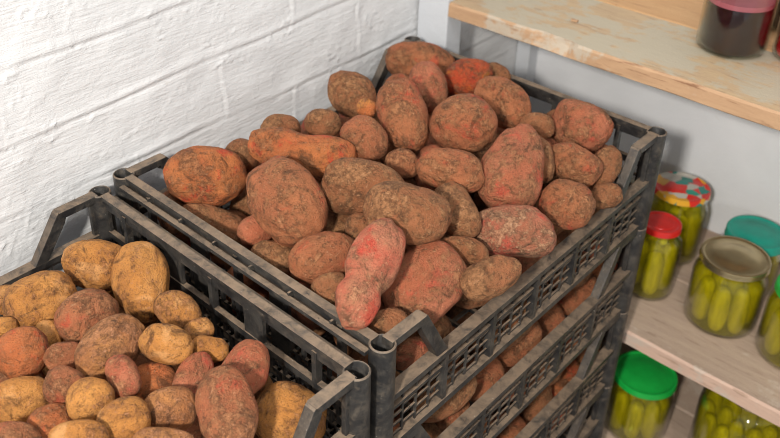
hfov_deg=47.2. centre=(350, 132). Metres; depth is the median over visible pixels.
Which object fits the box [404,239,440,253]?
potato
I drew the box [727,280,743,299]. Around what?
cucumber
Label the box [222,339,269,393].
potato
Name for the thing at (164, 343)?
potato
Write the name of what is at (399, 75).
potato
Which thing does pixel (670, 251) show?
cucumber
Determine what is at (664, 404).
cucumber
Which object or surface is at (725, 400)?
cucumber
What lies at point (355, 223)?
potato
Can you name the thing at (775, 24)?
jar
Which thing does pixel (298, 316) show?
potato
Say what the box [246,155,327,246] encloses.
potato
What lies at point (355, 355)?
potato
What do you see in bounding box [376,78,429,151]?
potato
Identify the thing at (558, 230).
potato
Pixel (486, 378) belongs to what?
potato
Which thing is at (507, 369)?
potato
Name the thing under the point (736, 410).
cucumber
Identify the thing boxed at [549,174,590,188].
potato
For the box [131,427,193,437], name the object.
potato
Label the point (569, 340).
potato
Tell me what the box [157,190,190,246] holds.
potato
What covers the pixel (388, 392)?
plastic crate
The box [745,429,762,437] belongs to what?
cucumber
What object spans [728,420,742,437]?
cucumber
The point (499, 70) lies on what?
potato
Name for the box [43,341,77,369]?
potato
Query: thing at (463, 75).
potato
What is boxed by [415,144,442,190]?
potato
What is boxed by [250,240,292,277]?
potato
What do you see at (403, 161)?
potato
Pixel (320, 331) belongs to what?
potato
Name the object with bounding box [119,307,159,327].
potato
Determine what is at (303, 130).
potato
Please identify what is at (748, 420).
cucumber
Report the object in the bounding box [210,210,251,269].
potato
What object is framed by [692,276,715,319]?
cucumber
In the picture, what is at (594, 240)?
potato
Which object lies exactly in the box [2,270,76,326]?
potato
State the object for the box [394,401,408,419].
potato
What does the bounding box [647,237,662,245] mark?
cucumber
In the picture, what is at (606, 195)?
potato
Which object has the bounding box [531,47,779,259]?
wall
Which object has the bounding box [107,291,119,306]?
potato
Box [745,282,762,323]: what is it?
cucumber
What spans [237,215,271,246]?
potato
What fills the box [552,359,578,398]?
potato
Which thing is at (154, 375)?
potato
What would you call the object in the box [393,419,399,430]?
potato
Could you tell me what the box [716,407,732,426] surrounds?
cucumber
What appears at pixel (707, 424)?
cucumber
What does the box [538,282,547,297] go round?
potato
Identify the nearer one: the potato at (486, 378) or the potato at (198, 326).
the potato at (198, 326)
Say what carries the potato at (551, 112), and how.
in the plastic crate at (388, 392)
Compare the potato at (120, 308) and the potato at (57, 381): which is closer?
the potato at (57, 381)
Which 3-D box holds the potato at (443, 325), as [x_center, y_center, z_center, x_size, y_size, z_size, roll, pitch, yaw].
[0.083,0.209,0.942,0.054,0.065,0.070,10,32,15]
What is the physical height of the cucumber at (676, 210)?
0.080 m
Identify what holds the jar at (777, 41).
on the shelf board at (687, 13)
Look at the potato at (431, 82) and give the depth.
1.15 m
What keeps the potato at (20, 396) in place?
on the potato
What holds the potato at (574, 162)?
on the potato at (558, 230)
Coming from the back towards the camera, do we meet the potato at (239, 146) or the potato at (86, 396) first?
the potato at (239, 146)
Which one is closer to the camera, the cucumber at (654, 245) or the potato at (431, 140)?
the potato at (431, 140)
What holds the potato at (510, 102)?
on the potato at (499, 130)
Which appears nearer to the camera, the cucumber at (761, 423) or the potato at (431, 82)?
the potato at (431, 82)
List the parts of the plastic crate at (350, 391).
panel, handle, panel, handle, panel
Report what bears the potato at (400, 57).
on the potato
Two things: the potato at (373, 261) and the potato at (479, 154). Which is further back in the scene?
the potato at (479, 154)
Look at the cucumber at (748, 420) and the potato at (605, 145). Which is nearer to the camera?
the potato at (605, 145)
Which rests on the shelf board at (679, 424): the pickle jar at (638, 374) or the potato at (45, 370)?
the pickle jar at (638, 374)
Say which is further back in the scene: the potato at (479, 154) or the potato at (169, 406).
the potato at (479, 154)
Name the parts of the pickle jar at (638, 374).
glass, lid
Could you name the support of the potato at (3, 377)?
in the plastic crate at (350, 391)
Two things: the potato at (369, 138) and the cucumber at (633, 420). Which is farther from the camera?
the cucumber at (633, 420)
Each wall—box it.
[0,0,517,384]
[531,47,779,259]
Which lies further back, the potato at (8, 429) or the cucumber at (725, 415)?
the cucumber at (725, 415)
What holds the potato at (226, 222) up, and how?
on the potato at (214, 258)
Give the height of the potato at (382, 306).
0.066 m
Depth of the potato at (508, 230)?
0.94 m
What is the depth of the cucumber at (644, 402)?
1.46 m
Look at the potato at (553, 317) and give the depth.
1.17 m
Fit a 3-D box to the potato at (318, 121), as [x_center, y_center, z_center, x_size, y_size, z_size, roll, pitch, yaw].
[-0.033,-0.011,1.084,0.046,0.038,0.037,-1,30,-2]
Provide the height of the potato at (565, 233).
0.050 m
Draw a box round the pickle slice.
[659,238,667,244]
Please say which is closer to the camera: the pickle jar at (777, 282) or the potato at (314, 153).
the potato at (314, 153)
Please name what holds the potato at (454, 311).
on the potato
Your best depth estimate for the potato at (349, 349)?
0.94 m
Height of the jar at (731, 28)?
0.125 m
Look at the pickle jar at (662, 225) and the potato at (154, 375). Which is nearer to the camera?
the potato at (154, 375)
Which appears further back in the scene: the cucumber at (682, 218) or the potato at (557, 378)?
the cucumber at (682, 218)
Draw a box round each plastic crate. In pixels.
[0,185,370,437]
[113,36,666,437]
[185,219,646,437]
[280,304,628,437]
[290,336,612,437]
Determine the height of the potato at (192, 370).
0.031 m
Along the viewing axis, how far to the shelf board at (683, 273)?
1.47 m
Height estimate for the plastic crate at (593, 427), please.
0.146 m
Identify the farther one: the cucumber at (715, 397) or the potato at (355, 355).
the cucumber at (715, 397)
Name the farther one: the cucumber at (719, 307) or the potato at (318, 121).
the cucumber at (719, 307)
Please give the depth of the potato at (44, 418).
0.74 m
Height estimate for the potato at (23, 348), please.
0.049 m
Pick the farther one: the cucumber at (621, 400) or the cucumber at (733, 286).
the cucumber at (621, 400)
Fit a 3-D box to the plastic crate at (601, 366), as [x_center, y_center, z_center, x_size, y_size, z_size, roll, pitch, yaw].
[0.060,0.337,1.260,0.425,0.146,0.548,26,39,36]
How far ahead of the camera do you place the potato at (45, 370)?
0.89 m
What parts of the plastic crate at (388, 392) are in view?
handle, panel, panel, handle, handle, panel, panel, handle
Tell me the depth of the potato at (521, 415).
1.28 m
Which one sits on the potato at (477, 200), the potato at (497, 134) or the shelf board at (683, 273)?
the potato at (497, 134)
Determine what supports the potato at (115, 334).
on the potato at (141, 359)
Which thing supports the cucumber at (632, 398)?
in the pickle jar at (638, 374)
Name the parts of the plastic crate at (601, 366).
panel, panel, handle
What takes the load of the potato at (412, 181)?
in the plastic crate at (388, 392)
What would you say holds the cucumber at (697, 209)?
in the pickle jar at (681, 189)
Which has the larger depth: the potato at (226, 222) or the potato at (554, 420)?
the potato at (554, 420)
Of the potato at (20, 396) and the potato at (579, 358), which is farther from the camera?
the potato at (579, 358)
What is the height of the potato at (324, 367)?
0.056 m
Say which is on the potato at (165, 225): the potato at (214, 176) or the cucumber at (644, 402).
the potato at (214, 176)
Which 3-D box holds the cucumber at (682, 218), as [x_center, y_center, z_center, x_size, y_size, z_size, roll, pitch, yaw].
[0.533,0.171,1.453,0.027,0.085,0.027,3,30,4]
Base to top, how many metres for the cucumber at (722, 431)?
0.124 m
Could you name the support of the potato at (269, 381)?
on the potato
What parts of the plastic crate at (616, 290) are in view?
panel, handle, panel, panel, handle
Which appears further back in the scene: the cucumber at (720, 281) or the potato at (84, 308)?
the cucumber at (720, 281)
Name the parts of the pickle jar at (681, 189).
lid, glass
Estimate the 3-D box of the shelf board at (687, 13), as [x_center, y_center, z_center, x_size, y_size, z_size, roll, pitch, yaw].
[0.800,-0.045,1.113,1.319,0.023,0.168,26,39,36]
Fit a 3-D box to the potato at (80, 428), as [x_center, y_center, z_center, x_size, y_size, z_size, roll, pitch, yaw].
[-0.216,0.243,0.708,0.047,0.030,0.029,-2,30,-4]
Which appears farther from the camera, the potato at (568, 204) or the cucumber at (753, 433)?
the cucumber at (753, 433)
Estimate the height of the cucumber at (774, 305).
0.078 m
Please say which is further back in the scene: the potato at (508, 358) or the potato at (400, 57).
the potato at (400, 57)
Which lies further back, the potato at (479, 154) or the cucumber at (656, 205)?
the cucumber at (656, 205)
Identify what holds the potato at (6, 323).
in the plastic crate at (350, 391)
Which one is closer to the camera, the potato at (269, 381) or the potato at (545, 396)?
the potato at (269, 381)
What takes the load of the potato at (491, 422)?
in the plastic crate at (601, 366)
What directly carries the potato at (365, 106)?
on the potato at (401, 109)
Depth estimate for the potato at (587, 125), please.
1.10 m
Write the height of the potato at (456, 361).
0.056 m
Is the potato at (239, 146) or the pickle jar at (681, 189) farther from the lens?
the pickle jar at (681, 189)
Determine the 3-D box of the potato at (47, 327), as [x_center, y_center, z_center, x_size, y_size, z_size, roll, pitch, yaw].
[-0.295,0.199,0.869,0.028,0.028,0.034,-9,32,-15]
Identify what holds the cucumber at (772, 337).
in the pickle jar at (777, 282)
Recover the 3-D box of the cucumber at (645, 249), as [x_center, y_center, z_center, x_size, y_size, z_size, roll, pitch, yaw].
[0.454,0.201,1.400,0.028,0.080,0.028,7,30,13]
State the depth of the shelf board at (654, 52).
1.21 m
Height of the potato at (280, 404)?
0.061 m
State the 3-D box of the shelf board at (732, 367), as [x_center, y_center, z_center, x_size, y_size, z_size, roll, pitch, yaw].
[0.682,0.381,1.221,1.319,0.025,0.166,26,39,36]
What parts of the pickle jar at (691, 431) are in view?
glass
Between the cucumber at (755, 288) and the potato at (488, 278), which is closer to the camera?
the potato at (488, 278)
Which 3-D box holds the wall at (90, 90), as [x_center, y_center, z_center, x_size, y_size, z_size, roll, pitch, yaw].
[-0.524,-0.193,0.621,0.005,2.300,2.500,26,39,36]
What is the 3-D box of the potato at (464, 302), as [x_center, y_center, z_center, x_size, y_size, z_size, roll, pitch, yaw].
[0.134,0.169,1.007,0.073,0.074,0.061,-8,32,-15]
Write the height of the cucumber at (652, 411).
0.081 m
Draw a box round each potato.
[0,285,9,314]
[0,317,17,336]
[0,326,49,378]
[0,371,44,382]
[0,376,48,421]
[0,421,41,437]
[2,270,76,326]
[27,402,72,437]
[35,320,62,345]
[42,339,65,376]
[42,365,84,404]
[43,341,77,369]
[48,419,109,437]
[54,288,118,342]
[61,239,121,291]
[65,377,114,420]
[74,313,145,379]
[96,396,150,437]
[105,354,141,397]
[106,352,152,398]
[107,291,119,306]
[111,241,169,323]
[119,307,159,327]
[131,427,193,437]
[135,361,175,399]
[138,323,193,365]
[144,386,197,429]
[153,290,201,328]
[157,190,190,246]
[163,145,246,206]
[172,351,213,394]
[182,203,242,244]
[183,317,214,339]
[184,417,203,437]
[193,335,228,362]
[195,365,258,437]
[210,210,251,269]
[214,359,272,398]
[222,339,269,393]
[225,138,257,171]
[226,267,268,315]
[229,187,251,216]
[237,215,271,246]
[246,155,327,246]
[248,127,357,178]
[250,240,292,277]
[256,381,326,437]
[260,114,300,132]
[288,231,353,284]
[291,281,318,329]
[300,111,338,136]
[304,109,341,135]
[311,272,344,305]
[312,326,325,335]
[314,177,321,185]
[320,157,404,215]
[322,365,336,406]
[324,209,347,233]
[327,70,376,118]
[333,335,352,355]
[335,218,405,330]
[339,113,350,136]
[340,115,387,160]
[345,213,367,239]
[350,349,367,363]
[356,98,375,116]
[363,181,451,244]
[367,307,406,333]
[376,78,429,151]
[379,296,384,309]
[380,139,419,163]
[381,240,466,323]
[384,148,417,178]
[385,41,454,75]
[385,73,408,81]
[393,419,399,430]
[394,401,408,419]
[396,336,427,369]
[403,178,416,185]
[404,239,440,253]
[408,315,452,350]
[409,61,447,111]
[409,363,476,422]
[413,134,438,179]
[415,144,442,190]
[416,148,484,193]
[421,423,440,437]
[429,93,497,152]
[434,181,480,237]
[434,401,469,431]
[441,236,488,264]
[445,58,492,94]
[445,306,477,323]
[448,326,460,365]
[454,265,490,308]
[457,337,483,363]
[459,254,521,300]
[465,417,492,437]
[466,352,504,399]
[472,147,487,192]
[473,192,484,211]
[474,76,531,129]
[474,204,556,257]
[478,123,544,207]
[487,133,499,148]
[489,62,510,79]
[489,254,541,273]
[492,411,526,437]
[494,300,538,350]
[497,127,504,133]
[497,321,541,366]
[504,367,530,400]
[519,112,554,139]
[520,414,552,435]
[522,383,551,421]
[531,351,561,385]
[533,195,563,235]
[537,303,564,338]
[538,179,595,229]
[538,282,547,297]
[539,135,554,183]
[546,109,554,139]
[546,138,557,146]
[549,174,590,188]
[549,253,592,289]
[551,99,613,151]
[552,142,603,186]
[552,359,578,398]
[552,405,568,430]
[556,229,575,245]
[556,274,596,314]
[562,326,593,355]
[575,349,599,365]
[582,233,611,257]
[590,145,622,187]
[590,183,622,208]
[591,144,606,153]
[592,258,618,277]
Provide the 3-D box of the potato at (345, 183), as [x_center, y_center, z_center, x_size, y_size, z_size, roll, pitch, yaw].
[0.015,0.059,0.952,0.094,0.068,0.067,12,32,20]
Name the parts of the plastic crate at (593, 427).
panel, handle, panel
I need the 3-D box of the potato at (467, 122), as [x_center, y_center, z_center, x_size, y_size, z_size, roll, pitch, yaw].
[0.134,-0.011,1.054,0.080,0.069,0.067,3,30,4]
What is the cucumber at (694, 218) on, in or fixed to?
in the pickle jar at (681, 189)
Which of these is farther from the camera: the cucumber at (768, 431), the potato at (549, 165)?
the cucumber at (768, 431)
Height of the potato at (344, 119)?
0.055 m
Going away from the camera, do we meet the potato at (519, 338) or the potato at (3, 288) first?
the potato at (3, 288)
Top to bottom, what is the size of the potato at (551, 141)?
0.065 m
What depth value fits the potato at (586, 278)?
1.17 m
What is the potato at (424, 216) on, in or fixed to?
on the potato at (427, 280)
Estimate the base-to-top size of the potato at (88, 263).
0.056 m
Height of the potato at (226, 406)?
0.052 m
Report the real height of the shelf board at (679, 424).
0.025 m
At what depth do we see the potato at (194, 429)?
0.79 m
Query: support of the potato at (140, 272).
on the potato
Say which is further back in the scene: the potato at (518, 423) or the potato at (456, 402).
the potato at (518, 423)
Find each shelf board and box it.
[448,0,779,130]
[551,278,779,426]
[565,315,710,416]
[584,379,692,437]
[597,0,777,52]
[614,211,779,319]
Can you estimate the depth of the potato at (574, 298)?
1.20 m
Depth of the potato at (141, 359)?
0.84 m
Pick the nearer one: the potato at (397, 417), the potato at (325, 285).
the potato at (325, 285)
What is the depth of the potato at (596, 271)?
1.25 m
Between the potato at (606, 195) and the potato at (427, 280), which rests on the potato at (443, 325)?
the potato at (427, 280)
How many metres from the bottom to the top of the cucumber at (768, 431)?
0.118 m
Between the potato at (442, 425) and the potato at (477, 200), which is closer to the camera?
the potato at (442, 425)
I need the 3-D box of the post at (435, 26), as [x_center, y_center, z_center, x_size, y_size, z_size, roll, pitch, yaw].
[0.141,-0.349,1.289,0.058,1.900,0.038,26,39,36]
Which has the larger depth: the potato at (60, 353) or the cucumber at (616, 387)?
the cucumber at (616, 387)
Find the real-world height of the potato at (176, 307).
0.039 m
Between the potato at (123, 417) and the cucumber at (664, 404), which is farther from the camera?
the cucumber at (664, 404)
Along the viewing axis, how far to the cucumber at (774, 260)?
1.39 m
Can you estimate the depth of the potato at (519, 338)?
1.06 m
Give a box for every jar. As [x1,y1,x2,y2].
[605,351,677,437]
[635,211,681,300]
[655,172,710,265]
[684,236,771,338]
[688,387,755,437]
[696,0,779,59]
[723,215,779,293]
[755,274,779,369]
[770,0,779,29]
[772,18,779,56]
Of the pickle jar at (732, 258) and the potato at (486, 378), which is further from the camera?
the pickle jar at (732, 258)
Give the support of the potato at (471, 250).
in the plastic crate at (388, 392)
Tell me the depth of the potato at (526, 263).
1.05 m
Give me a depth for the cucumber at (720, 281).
1.32 m
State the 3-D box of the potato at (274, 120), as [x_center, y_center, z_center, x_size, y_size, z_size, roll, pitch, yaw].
[-0.086,-0.003,1.095,0.050,0.040,0.038,1,30,1]
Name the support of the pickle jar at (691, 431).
on the shelf board at (679, 424)
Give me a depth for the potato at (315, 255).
0.88 m
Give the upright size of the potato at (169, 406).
0.039 m
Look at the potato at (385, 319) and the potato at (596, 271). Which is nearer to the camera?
the potato at (385, 319)
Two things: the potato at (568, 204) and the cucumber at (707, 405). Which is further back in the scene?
the cucumber at (707, 405)
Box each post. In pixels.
[417,0,460,53]
[514,41,537,101]
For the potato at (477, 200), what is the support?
in the plastic crate at (388, 392)
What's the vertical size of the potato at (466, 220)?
0.050 m
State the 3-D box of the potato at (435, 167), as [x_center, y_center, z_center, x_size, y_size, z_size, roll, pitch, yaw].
[0.112,0.042,0.992,0.078,0.051,0.048,10,32,16]
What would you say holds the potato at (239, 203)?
on the potato
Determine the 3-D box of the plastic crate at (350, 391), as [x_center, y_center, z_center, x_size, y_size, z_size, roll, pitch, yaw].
[-0.319,0.294,0.768,0.425,0.146,0.548,26,39,36]
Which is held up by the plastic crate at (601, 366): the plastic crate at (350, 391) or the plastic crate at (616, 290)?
the plastic crate at (616, 290)
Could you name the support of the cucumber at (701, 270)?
in the pickle jar at (732, 258)
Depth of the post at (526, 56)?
1.67 m
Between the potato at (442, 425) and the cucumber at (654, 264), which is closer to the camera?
the potato at (442, 425)
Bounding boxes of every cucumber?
[608,380,621,412]
[610,389,629,428]
[623,400,643,437]
[628,393,638,404]
[635,239,649,282]
[638,398,649,408]
[641,250,663,294]
[641,400,660,437]
[645,201,662,239]
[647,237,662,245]
[648,242,662,254]
[656,398,669,431]
[657,197,670,211]
[658,243,677,289]
[667,214,687,256]
[668,206,683,216]
[681,211,700,254]
[684,206,700,217]
[689,264,712,303]
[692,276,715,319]
[692,399,715,437]
[694,412,716,437]
[706,390,722,416]
[707,286,731,330]
[710,425,728,437]
[712,273,728,288]
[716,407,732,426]
[722,397,728,407]
[725,400,741,420]
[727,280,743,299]
[727,287,750,333]
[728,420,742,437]
[739,409,757,437]
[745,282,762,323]
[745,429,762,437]
[755,417,775,430]
[761,256,778,288]
[761,425,777,437]
[762,297,779,337]
[765,309,779,354]
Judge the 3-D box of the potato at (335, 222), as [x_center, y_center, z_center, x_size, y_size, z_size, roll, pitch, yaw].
[-0.011,0.103,0.994,0.063,0.050,0.052,-20,36,-30]
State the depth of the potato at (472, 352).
1.12 m
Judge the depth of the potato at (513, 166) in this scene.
0.98 m
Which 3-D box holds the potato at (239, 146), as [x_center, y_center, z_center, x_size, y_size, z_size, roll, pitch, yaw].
[-0.131,0.028,1.069,0.042,0.042,0.040,-1,30,-3]
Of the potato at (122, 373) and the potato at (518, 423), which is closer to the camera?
the potato at (122, 373)
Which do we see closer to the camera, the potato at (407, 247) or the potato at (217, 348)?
the potato at (217, 348)
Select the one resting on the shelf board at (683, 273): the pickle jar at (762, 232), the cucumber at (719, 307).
the pickle jar at (762, 232)
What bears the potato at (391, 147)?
on the potato at (412, 181)
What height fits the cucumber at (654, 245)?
0.080 m
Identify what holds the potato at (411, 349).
in the plastic crate at (388, 392)
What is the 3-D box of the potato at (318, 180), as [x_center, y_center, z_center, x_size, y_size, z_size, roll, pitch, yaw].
[-0.036,0.073,1.033,0.051,0.049,0.064,24,38,35]
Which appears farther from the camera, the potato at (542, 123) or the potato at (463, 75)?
the potato at (463, 75)
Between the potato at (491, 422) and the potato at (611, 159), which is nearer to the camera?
the potato at (611, 159)
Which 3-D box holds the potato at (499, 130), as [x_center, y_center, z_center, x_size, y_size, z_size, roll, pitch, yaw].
[0.219,0.008,1.186,0.065,0.059,0.056,26,39,37]
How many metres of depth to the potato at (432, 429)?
1.01 m
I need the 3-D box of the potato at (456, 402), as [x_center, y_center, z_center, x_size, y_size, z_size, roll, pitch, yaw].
[0.105,0.295,1.006,0.084,0.054,0.046,-18,35,-28]
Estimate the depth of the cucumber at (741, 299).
1.30 m
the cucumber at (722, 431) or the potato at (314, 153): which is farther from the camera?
the cucumber at (722, 431)
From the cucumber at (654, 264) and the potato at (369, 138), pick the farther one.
the cucumber at (654, 264)
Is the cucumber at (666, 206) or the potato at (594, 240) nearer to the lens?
the potato at (594, 240)
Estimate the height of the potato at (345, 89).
0.057 m

